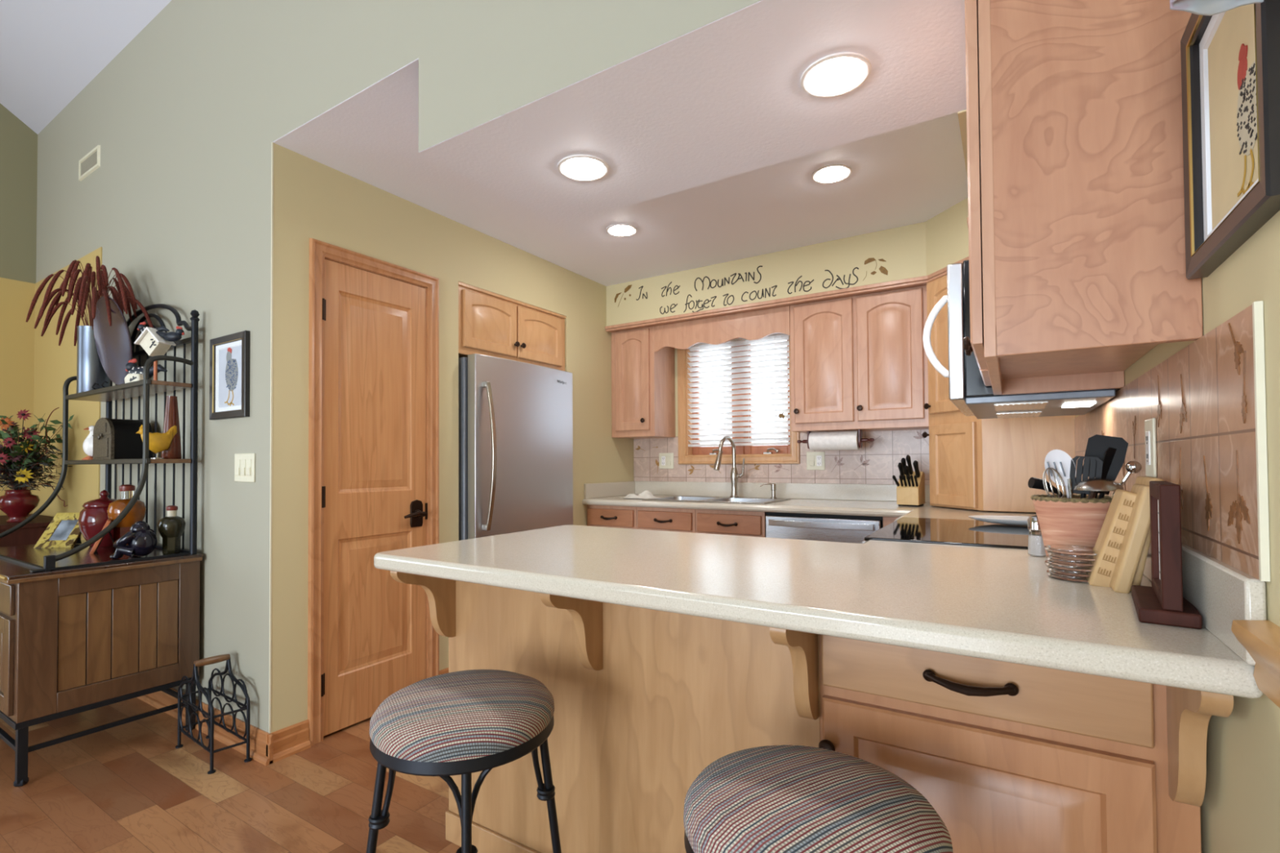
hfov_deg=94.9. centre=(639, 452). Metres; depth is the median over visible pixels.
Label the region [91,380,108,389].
easel
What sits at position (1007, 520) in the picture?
serving platter
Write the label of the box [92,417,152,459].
box
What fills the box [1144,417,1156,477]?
wall outlet
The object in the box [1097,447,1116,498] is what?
spatula
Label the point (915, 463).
kitchen knife
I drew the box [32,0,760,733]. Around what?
wall
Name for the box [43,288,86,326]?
plume
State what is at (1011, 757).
base cabinet
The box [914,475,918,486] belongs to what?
kitchen knife
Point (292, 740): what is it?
baseboard
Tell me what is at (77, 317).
plume
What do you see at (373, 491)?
door
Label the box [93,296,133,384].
plate
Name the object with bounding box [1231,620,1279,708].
trim
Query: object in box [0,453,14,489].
flower
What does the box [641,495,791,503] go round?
sink
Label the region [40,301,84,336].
plume
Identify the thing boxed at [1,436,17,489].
flower
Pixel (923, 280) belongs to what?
trim
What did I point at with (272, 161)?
trim
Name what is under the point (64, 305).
plume
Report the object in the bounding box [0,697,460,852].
floor
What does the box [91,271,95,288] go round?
plume
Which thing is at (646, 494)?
cloth
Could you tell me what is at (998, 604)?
countertop
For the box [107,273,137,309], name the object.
plume
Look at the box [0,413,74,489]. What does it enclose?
leaf spray
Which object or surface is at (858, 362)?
upper cabinet
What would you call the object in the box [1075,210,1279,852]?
wall
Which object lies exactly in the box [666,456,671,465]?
rocker switch
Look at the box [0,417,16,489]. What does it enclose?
flower
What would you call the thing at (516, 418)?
refrigerator
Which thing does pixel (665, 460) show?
wall outlet
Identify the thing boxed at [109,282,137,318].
plume
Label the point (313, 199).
wall
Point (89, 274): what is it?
plume
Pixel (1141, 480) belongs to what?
book
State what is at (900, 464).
kitchen knife
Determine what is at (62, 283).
plume
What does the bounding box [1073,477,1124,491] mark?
bowl
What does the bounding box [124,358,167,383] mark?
ornament
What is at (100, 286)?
plume
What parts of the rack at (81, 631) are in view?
drawer, door, leg, tray rail, frame, post, rail, rail, leg, post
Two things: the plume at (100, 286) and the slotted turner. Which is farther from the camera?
the plume at (100, 286)
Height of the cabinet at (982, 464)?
1.215 m
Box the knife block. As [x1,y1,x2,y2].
[896,471,924,506]
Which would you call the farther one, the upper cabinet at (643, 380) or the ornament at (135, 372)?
the upper cabinet at (643, 380)
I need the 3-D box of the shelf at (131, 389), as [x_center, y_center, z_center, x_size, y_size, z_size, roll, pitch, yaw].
[-2.440,-0.284,2.787,1.042,0.018,0.144,-1,-1,32]
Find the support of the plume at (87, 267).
in the metal vase
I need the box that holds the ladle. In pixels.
[1073,477,1124,498]
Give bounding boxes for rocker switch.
[235,459,239,475]
[240,459,245,475]
[246,459,251,475]
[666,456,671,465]
[808,455,814,466]
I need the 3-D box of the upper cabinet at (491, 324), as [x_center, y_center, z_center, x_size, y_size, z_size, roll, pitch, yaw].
[-0.944,-0.707,3.630,0.600,0.380,0.895,-1,-1,32]
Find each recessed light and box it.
[557,154,608,181]
[606,223,637,236]
[800,52,871,97]
[811,164,852,183]
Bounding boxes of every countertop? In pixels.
[373,524,1266,698]
[582,480,1036,521]
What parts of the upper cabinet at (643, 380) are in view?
door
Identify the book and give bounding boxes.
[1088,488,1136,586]
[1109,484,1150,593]
[1130,475,1164,591]
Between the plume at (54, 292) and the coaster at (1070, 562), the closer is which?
the coaster at (1070, 562)
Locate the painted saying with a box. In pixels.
[614,257,888,314]
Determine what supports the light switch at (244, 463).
attached to the wall at (185, 119)
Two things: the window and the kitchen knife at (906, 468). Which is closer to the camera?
the kitchen knife at (906, 468)
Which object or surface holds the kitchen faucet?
on the countertop at (851, 500)
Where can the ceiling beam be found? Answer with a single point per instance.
(725, 97)
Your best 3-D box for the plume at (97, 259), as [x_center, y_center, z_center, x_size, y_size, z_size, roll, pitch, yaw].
[-2.664,-0.646,2.878,0.370,0.612,0.017,-1,-1,44]
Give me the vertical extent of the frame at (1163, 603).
0.205 m
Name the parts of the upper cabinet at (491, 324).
door, knob, knob, door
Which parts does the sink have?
bowl, bowl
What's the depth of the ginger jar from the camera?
2.79 m
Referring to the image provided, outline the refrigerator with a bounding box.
[458,353,573,540]
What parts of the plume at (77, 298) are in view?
stem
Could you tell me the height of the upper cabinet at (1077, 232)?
0.800 m
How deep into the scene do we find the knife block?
3.15 m
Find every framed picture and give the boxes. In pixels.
[208,330,250,420]
[1180,0,1279,279]
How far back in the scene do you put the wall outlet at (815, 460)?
3.79 m
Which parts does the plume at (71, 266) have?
stem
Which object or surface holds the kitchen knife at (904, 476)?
in the knife block
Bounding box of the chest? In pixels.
[0,514,53,546]
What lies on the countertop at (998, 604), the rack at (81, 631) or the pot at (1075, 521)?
the pot at (1075, 521)
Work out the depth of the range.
1.92 m
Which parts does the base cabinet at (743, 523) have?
pull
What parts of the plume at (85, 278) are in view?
stem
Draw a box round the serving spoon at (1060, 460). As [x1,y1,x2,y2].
[1044,449,1075,497]
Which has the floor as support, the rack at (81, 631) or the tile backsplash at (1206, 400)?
the rack at (81, 631)
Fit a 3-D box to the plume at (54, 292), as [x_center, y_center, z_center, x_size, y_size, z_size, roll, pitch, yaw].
[-2.836,-0.572,2.900,0.018,0.465,0.236,-1,-1,19]
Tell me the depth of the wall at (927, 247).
3.47 m
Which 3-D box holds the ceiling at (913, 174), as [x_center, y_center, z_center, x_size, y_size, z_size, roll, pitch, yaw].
[0.348,-1.285,2.759,2.809,0.100,2.641,-1,-1,32]
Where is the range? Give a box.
[861,517,1029,549]
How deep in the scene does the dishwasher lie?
3.14 m
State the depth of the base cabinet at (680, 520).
3.67 m
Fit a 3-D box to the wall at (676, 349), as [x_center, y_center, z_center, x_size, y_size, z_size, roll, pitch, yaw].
[1.136,-0.002,3.883,2.909,2.435,0.130,-1,-1,32]
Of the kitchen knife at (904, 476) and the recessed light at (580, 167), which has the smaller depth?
the recessed light at (580, 167)
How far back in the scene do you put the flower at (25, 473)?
3.29 m
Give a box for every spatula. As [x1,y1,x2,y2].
[1084,434,1128,498]
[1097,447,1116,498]
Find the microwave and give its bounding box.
[922,259,1119,418]
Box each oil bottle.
[106,484,146,550]
[157,505,186,555]
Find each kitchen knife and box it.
[892,475,899,486]
[897,462,904,479]
[898,475,903,486]
[900,457,906,475]
[902,475,906,486]
[903,465,910,479]
[906,454,913,475]
[906,475,911,486]
[910,475,914,486]
[912,460,919,477]
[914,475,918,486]
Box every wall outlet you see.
[658,453,673,468]
[806,451,825,470]
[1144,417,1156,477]
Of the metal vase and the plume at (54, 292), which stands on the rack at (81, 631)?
the metal vase
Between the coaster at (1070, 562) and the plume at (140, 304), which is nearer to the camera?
the coaster at (1070, 562)
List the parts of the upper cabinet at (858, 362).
knob, door, knob, door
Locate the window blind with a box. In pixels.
[687,333,790,447]
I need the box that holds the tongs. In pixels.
[1066,478,1073,498]
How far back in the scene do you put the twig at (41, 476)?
3.41 m
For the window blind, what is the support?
attached to the window
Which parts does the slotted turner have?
handle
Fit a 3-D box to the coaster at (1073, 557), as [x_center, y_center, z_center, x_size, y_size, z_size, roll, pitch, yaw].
[0.892,0.211,1.202,0.096,0.010,0.096,-1,-1,32]
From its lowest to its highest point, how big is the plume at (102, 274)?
0.584 m
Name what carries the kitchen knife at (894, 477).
in the knife block
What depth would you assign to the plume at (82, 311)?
2.96 m
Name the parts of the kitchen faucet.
spout, lever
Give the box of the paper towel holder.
[796,429,874,448]
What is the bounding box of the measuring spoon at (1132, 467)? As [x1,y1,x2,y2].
[1111,461,1142,498]
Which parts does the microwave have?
handle, door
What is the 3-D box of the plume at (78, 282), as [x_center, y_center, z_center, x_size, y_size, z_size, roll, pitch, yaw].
[-2.701,-0.592,2.854,0.017,0.503,0.362,0,-1,-31]
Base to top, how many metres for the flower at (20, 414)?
0.542 m
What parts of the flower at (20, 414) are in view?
stem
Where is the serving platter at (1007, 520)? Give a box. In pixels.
[968,515,1028,525]
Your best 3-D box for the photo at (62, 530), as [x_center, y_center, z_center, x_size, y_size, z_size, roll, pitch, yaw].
[-2.805,0.383,2.866,0.085,0.099,0.079,0,-1,-5]
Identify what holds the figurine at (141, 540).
on the rack at (81, 631)
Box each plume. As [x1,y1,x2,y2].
[26,273,84,324]
[34,288,85,328]
[39,269,87,325]
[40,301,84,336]
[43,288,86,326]
[55,279,88,325]
[55,293,88,334]
[58,307,85,346]
[62,259,90,325]
[66,260,84,298]
[67,268,90,322]
[71,276,91,325]
[74,303,88,346]
[76,286,92,326]
[79,275,93,329]
[80,292,91,317]
[82,283,93,320]
[84,262,92,293]
[86,266,93,326]
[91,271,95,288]
[91,286,96,336]
[95,255,100,288]
[96,275,102,297]
[97,264,108,301]
[97,270,106,300]
[101,290,111,326]
[102,267,127,314]
[106,274,132,321]
[106,277,124,311]
[106,286,118,305]
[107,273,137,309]
[107,286,124,315]
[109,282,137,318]
[121,297,153,327]
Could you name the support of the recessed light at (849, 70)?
attached to the ceiling beam
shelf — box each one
[70,379,191,401]
[150,458,191,463]
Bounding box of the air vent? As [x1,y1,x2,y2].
[78,145,100,181]
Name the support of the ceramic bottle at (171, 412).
on the rack at (81, 631)
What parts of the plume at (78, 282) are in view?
stem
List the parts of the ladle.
handle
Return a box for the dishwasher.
[765,511,883,543]
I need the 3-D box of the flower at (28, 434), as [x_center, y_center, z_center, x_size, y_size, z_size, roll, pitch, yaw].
[-3.479,0.075,3.328,0.148,0.442,0.042,-1,-1,7]
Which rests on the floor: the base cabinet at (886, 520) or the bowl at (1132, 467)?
the base cabinet at (886, 520)
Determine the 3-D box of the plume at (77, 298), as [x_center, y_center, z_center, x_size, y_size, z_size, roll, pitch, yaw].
[-2.776,-0.596,2.945,0.017,0.515,0.133,0,-1,-14]
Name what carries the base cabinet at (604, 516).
on the floor
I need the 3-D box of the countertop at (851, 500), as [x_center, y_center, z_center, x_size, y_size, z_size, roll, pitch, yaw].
[0.802,0.267,3.343,2.707,0.142,1.132,-1,-1,32]
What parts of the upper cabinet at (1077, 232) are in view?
knob, knob, door, door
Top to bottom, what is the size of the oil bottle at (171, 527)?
0.212 m
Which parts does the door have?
lever, rose plate, strike plate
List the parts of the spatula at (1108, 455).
handle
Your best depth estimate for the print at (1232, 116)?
0.75 m
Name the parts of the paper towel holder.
rod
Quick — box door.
[320,258,427,736]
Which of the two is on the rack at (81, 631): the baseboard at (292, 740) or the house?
the house
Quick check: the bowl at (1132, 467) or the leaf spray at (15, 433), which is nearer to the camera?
the bowl at (1132, 467)
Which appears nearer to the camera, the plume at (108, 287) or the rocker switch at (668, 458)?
the plume at (108, 287)
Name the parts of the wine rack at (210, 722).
frame, handle, frame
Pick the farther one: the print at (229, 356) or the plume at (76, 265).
the plume at (76, 265)
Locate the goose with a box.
[81,425,94,459]
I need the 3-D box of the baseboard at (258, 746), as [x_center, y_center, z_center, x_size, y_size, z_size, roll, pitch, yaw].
[-2.757,1.174,3.100,3.139,0.108,0.026,-1,-1,32]
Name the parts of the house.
post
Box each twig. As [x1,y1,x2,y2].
[24,407,59,489]
[31,475,67,506]
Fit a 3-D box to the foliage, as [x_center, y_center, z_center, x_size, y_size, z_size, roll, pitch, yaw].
[-3.530,0.100,3.379,0.372,0.375,0.347,0,-1,-26]
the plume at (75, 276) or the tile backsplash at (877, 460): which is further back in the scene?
the tile backsplash at (877, 460)
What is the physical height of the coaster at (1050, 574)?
0.010 m
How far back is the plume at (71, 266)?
2.83 m
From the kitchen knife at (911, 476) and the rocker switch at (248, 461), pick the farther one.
the kitchen knife at (911, 476)
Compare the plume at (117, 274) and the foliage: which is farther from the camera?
the foliage
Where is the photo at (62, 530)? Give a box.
[48,520,78,540]
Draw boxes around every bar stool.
[365,669,561,852]
[683,745,952,852]
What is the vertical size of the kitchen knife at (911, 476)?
0.086 m
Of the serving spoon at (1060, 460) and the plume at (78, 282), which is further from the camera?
the plume at (78, 282)
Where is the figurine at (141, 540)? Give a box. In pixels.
[109,520,157,559]
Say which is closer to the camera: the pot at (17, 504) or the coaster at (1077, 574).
the coaster at (1077, 574)
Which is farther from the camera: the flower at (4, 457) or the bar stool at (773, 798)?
the flower at (4, 457)
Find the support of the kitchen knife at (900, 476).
in the knife block
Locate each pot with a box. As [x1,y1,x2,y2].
[0,488,39,522]
[1030,493,1111,555]
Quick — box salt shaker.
[1027,515,1046,556]
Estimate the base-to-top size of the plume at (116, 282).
0.555 m
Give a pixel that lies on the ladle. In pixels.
(1093, 485)
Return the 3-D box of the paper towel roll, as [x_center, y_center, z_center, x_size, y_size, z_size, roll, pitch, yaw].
[1.165,-0.068,3.521,0.278,0.112,0.112,-1,-1,32]
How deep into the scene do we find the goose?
2.87 m
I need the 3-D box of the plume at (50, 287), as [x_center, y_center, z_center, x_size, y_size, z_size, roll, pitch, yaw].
[-2.749,-0.604,2.831,0.017,0.527,0.369,0,-1,-13]
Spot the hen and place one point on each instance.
(158, 442)
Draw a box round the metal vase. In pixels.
[76,325,111,393]
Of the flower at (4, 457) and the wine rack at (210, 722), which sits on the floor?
the wine rack at (210, 722)
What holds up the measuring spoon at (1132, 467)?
in the pot at (1075, 521)
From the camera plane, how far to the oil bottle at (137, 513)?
2.71 m
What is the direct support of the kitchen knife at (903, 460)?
in the knife block
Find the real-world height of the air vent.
0.124 m
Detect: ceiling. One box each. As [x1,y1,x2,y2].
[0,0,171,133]
[273,57,968,286]
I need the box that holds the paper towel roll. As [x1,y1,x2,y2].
[808,431,859,450]
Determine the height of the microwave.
0.422 m
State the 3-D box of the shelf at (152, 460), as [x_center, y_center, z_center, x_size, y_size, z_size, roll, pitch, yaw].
[-2.438,0.046,2.781,1.042,0.018,0.144,-1,-1,32]
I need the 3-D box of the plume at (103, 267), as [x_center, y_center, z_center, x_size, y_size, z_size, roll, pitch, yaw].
[-2.712,-0.640,2.953,0.199,0.602,0.017,-1,-1,32]
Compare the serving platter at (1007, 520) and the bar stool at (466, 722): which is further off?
the serving platter at (1007, 520)
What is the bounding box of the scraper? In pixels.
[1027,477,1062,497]
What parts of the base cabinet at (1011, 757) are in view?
moulding, panel, knob, pull, drawer, door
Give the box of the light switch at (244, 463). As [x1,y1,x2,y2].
[234,453,255,482]
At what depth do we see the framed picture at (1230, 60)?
0.75 m
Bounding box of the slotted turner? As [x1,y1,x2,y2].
[1069,456,1102,498]
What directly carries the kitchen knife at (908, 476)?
in the knife block
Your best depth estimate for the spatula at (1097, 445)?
1.33 m
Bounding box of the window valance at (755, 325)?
[653,305,790,352]
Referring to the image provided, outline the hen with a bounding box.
[136,424,177,458]
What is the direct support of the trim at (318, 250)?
attached to the wall at (313, 199)
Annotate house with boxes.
[133,321,184,380]
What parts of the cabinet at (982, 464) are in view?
knob, knob, door, door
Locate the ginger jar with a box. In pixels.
[78,489,116,546]
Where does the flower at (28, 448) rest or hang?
in the pot at (17, 504)
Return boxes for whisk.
[1042,467,1066,497]
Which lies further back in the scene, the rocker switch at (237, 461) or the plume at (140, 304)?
the plume at (140, 304)
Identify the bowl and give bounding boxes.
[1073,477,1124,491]
[1125,461,1142,473]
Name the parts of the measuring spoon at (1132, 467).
handle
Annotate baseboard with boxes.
[136,688,273,765]
[266,719,311,764]
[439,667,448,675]
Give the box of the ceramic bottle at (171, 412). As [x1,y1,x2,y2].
[160,395,182,458]
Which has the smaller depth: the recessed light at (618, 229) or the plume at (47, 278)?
the plume at (47, 278)
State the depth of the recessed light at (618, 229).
3.21 m
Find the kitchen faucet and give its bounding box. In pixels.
[713,435,744,497]
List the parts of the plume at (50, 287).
stem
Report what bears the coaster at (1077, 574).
on the coaster at (1050, 574)
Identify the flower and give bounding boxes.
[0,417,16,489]
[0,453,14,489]
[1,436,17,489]
[6,422,20,450]
[8,451,22,489]
[14,468,32,489]
[17,408,31,466]
[20,440,33,457]
[22,427,40,448]
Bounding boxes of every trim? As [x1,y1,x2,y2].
[268,142,273,733]
[307,237,439,746]
[604,217,968,332]
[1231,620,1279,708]
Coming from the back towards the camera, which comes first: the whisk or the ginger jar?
the ginger jar
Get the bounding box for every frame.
[33,512,81,548]
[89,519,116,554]
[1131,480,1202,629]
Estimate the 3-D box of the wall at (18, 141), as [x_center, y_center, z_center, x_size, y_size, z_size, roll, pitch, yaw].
[-5.663,-1.729,1.641,0.136,5.900,5.915,-1,-1,32]
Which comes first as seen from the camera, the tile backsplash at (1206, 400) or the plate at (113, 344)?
the tile backsplash at (1206, 400)
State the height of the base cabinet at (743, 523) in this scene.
0.869 m
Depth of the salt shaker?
1.48 m
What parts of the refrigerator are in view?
handle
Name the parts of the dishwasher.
handle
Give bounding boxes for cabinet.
[390,570,1233,852]
[458,281,566,371]
[586,504,636,528]
[611,325,675,439]
[636,506,695,533]
[695,509,767,537]
[789,284,928,433]
[883,516,897,527]
[922,274,1076,512]
[962,0,1203,395]
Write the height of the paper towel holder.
0.106 m
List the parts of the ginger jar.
lid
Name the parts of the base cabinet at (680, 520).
pull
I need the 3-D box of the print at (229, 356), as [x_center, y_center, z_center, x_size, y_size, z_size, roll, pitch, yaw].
[-1.732,-0.318,2.488,0.251,0.288,0.004,-1,-1,32]
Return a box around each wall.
[0,103,37,515]
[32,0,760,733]
[271,142,634,733]
[606,109,968,325]
[675,348,799,464]
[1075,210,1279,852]
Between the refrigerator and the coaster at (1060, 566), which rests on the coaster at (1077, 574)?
the coaster at (1060, 566)
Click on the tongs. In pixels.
(1068, 480)
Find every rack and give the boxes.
[0,303,202,786]
[175,653,252,774]
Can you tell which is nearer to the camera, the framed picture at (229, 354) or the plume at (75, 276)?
the framed picture at (229, 354)
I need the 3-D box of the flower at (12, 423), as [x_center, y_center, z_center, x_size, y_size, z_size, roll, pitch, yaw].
[-3.536,0.060,3.314,0.068,0.473,0.062,-1,-1,32]
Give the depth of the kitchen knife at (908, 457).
3.17 m
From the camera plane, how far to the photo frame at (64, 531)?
2.85 m
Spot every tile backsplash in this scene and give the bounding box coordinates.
[633,429,929,484]
[1074,300,1270,582]
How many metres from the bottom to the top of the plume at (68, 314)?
0.426 m
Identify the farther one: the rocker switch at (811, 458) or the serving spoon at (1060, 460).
the rocker switch at (811, 458)
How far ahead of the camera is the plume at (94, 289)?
2.64 m
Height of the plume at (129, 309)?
0.566 m
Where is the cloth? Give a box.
[622,490,664,498]
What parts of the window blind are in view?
ladder cord, ladder cord, rail, ladder cord, ladder cord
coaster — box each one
[1044,544,1097,555]
[1044,560,1093,572]
[1045,555,1094,566]
[1046,569,1088,582]
[1047,551,1096,560]
[1047,567,1090,577]
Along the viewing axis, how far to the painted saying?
3.69 m
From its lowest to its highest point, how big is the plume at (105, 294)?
0.439 m
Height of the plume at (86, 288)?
0.488 m
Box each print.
[218,345,241,407]
[1207,3,1257,230]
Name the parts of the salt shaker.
lid, glass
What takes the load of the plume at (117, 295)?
in the metal vase
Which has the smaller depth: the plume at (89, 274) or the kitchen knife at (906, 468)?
the plume at (89, 274)
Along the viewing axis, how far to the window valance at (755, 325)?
3.83 m
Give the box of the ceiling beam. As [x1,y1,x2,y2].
[418,0,966,225]
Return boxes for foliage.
[0,440,72,491]
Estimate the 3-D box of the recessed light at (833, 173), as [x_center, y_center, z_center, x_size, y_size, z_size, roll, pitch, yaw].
[0.853,-1.232,2.616,0.170,0.017,0.170,-1,-1,32]
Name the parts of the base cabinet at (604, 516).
pull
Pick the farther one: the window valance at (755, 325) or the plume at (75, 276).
the window valance at (755, 325)
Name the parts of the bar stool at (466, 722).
leg, seat, leg, leg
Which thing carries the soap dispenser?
on the sink
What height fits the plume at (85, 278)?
0.496 m
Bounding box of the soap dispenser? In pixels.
[760,483,777,498]
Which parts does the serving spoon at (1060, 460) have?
handle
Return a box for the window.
[677,335,799,464]
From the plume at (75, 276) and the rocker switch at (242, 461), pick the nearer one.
the rocker switch at (242, 461)
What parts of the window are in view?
sash, sash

